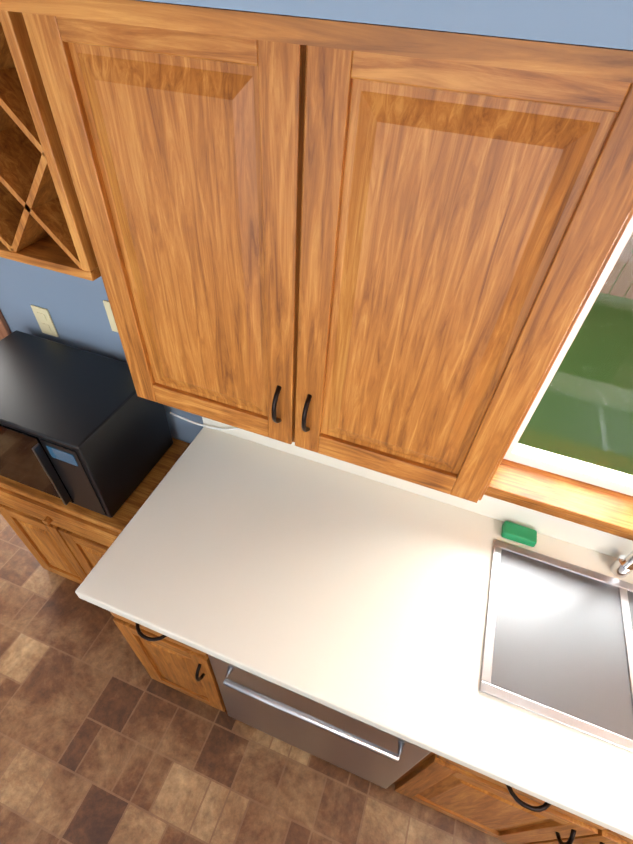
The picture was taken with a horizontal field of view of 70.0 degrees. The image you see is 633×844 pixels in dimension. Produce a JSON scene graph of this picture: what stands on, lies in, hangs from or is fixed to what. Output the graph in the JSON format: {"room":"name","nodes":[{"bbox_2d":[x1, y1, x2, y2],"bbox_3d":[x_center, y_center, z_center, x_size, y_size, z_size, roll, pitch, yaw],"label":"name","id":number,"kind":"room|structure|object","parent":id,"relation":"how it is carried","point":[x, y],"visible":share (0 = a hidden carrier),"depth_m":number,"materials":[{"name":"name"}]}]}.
{"room":"kitchen","nodes":[
{"label":"kitchen","id":0,"kind":"room"},
{"bbox_2d":[0,257,202,443],"bbox_3d":[-0.526,-0.317,1.564,7.550,2.475,0.150,17,46,12],"label":"wall","id":1,"kind":"structure","parent":0,"point":[74,306],"depth_m":1.58,"materials":[{"name":"blue paint"}]},
{"bbox_2d":[0,310,11,339],"bbox_3d":[-1.971,-0.632,1.984,1.730,2.170,0.170,17,46,12],"label":"door frame","id":2,"kind":"structure","parent":1,"relation":"attached to","point":[5,330],"depth_m":1.73,"materials":[{"name":"brown wood"}]},
{"bbox_2d":[30,305,58,336],"bbox_3d":[-0.982,-0.363,1.634,0.072,0.116,0.008,17,46,12],"label":"electrical outlet","id":3,"kind":"object","parent":1,"relation":"attached to","point":[44,320],"visible":1,"depth_m":1.63,"materials":[{"name":"beige plastic"}]},
{"bbox_2d":[0,10,100,280],"bbox_3d":[-0.742,-0.669,0.965,0.760,0.456,0.348,17,46,12],"label":"wine rack","id":4,"kind":"object","parent":1,"relation":"attached to","point":[42,223],"visible":0.48,"depth_m":0.86,"materials":[{"name":"brown wood"}]},
{"bbox_2d":[103,300,117,331],"bbox_3d":[-0.658,-0.341,1.490,0.072,0.116,0.008,17,46,12],"label":"electrical outlet","id":5,"kind":"object","parent":1,"relation":"attached to","point":[110,315],"visible":0.33,"depth_m":1.49,"materials":[{"name":"beige plastic"}]},
{"bbox_2d":[22,13,632,502],"bbox_3d":[0.025,-0.324,0.905,0.868,0.776,0.348,17,46,12],"label":"upper cabinet","id":6,"kind":"object","parent":1,"relation":"attached to","point":[392,265],"visible":0.88,"depth_m":0.66,"materials":[{"name":"brown wood"}]},
{"bbox_2d":[484,216,632,540],"bbox_3d":[0.995,-0.073,0.967,1.079,1.114,0.225,17,46,12],"label":"window","id":7,"kind":"structure","parent":1,"relation":"in","point":[577,502],"depth_m":1.34,"materials":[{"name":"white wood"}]},
{"bbox_2d":[0,513,507,843],"bbox_3d":[-1.700,2.659,0.294,7.550,0.060,6.550,17,46,12],"label":"floor","id":8,"kind":"structure","parent":0,"point":[105,738],"depth_m":1.71,"materials":[{"name":"tile"}]},
{"bbox_2d":[0,438,189,583],"bbox_3d":[-0.929,0.413,2.010,0.680,0.770,0.466,17,46,12],"label":"base cabinet","id":9,"kind":"object","parent":8,"relation":"on","point":[70,540],"visible":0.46,"depth_m":1.71,"materials":[{"name":"brown wood"}]},
{"bbox_2d":[0,330,172,517],"bbox_3d":[-0.909,0.010,1.600,0.600,0.379,0.410,17,46,12],"label":"microwave","id":10,"kind":"object","parent":9,"relation":"on","point":[86,429],"visible":0.92,"depth_m":1.47,"materials":[{"name":"black plastic"}]},
{"bbox_2d":[170,412,239,429],"bbox_3d":[-0.315,-0.032,1.572,0.483,0.220,0.008,17,46,12],"label":"cord","id":11,"kind":"object","parent":10,"relation":"attached to","point":[199,424],"visible":0.56,"depth_m":1.66,"materials":[{"name":"white plastic"}]},
{"bbox_2d":[110,612,225,711],"bbox_3d":[-0.371,0.619,1.770,0.346,0.880,0.678,17,46,12],"label":"base cabinet","id":12,"kind":"object","parent":8,"relation":"on","point":[186,669],"depth_m":1.49,"materials":[{"name":"brown wood"}]},
{"bbox_2d":[75,417,632,839],"bbox_3d":[1.070,0.687,1.077,3.428,0.159,0.708,17,46,12],"label":"countertop","id":13,"kind":"structure","parent":12,"relation":"on","point":[360,593],"depth_m":1.12,"materials":[{"name":"beige"}]},
{"bbox_2d":[501,521,536,546],"bbox_3d":[0.634,0.350,1.413,0.100,0.030,0.050,17,46,12],"label":"sponge","id":14,"kind":"object","parent":13,"relation":"on","point":[519,534],"visible":0.96,"depth_m":1.40,"materials":[{"name":"green plastic"}]},
{"bbox_2d":[479,539,632,751],"bbox_3d":[0.823,0.615,1.180,0.740,0.006,0.450,17,46,12],"label":"sink","id":15,"kind":"object","parent":13,"relation":"in","point":[558,643],"visible":1,"depth_m":1.20,"materials":[{"name":"silver metal"}]},
{"bbox_2d":[610,551,632,577],"bbox_3d":[0.933,0.346,1.145,0.129,0.447,0.190,17,46,12],"label":"faucet","id":16,"kind":"object","parent":13,"relation":"on","point":[621,566],"visible":0.96,"depth_m":1.32,"materials":[{"name":"silver metal"}]},
{"bbox_2d":[208,654,430,788],"bbox_3d":[0.074,0.791,1.636,0.632,0.876,0.679,17,46,12],"label":"dishwasher","id":17,"kind":"object","parent":8,"relation":"on","point":[375,755],"visible":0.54,"depth_m":1.34,"materials":[{"name":"silver metal"}]},
{"bbox_2d":[393,752,632,843],"bbox_3d":[0.822,0.977,1.505,0.920,0.880,0.678,17,46,12],"label":"base cabinet","id":18,"kind":"object","parent":8,"relation":"on","point":[483,803],"depth_m":1.26,"materials":[{"name":"brown wood"}]},
{"bbox_2d":[0,0,632,82],"bbox_3d":[0.860,0.281,-0.421,3.430,0.363,2.356,17,46,12],"label":"soffit","id":19,"kind":"structure","parent":0,"point":[587,38],"depth_m":0.22,"materials":[{"name":"blue painted drywall"}]},
{"label":"outside","id":20,"kind":"structure","parent":0,"visible":0},
{"bbox_2d":[518,251,632,474],"bbox_3d":[-2.132,-3.196,6.423,34.000,0.001,9.040,17,46,12],"label":"ground","id":21,"kind":"structure","parent":20,"point":[594,404],"depth_m":3.77,"materials":[{"name":"green plant"}]},
{"bbox_2d":[600,233,632,298],"bbox_3d":[4.739,-1.496,4.335,6.500,1.300,0.070,17,46,12],"label":"fence","id":22,"kind":"object","parent":21,"relation":"on","point":[627,272],"depth_m":4.92,"materials":[{"name":"brown"}]}
]}

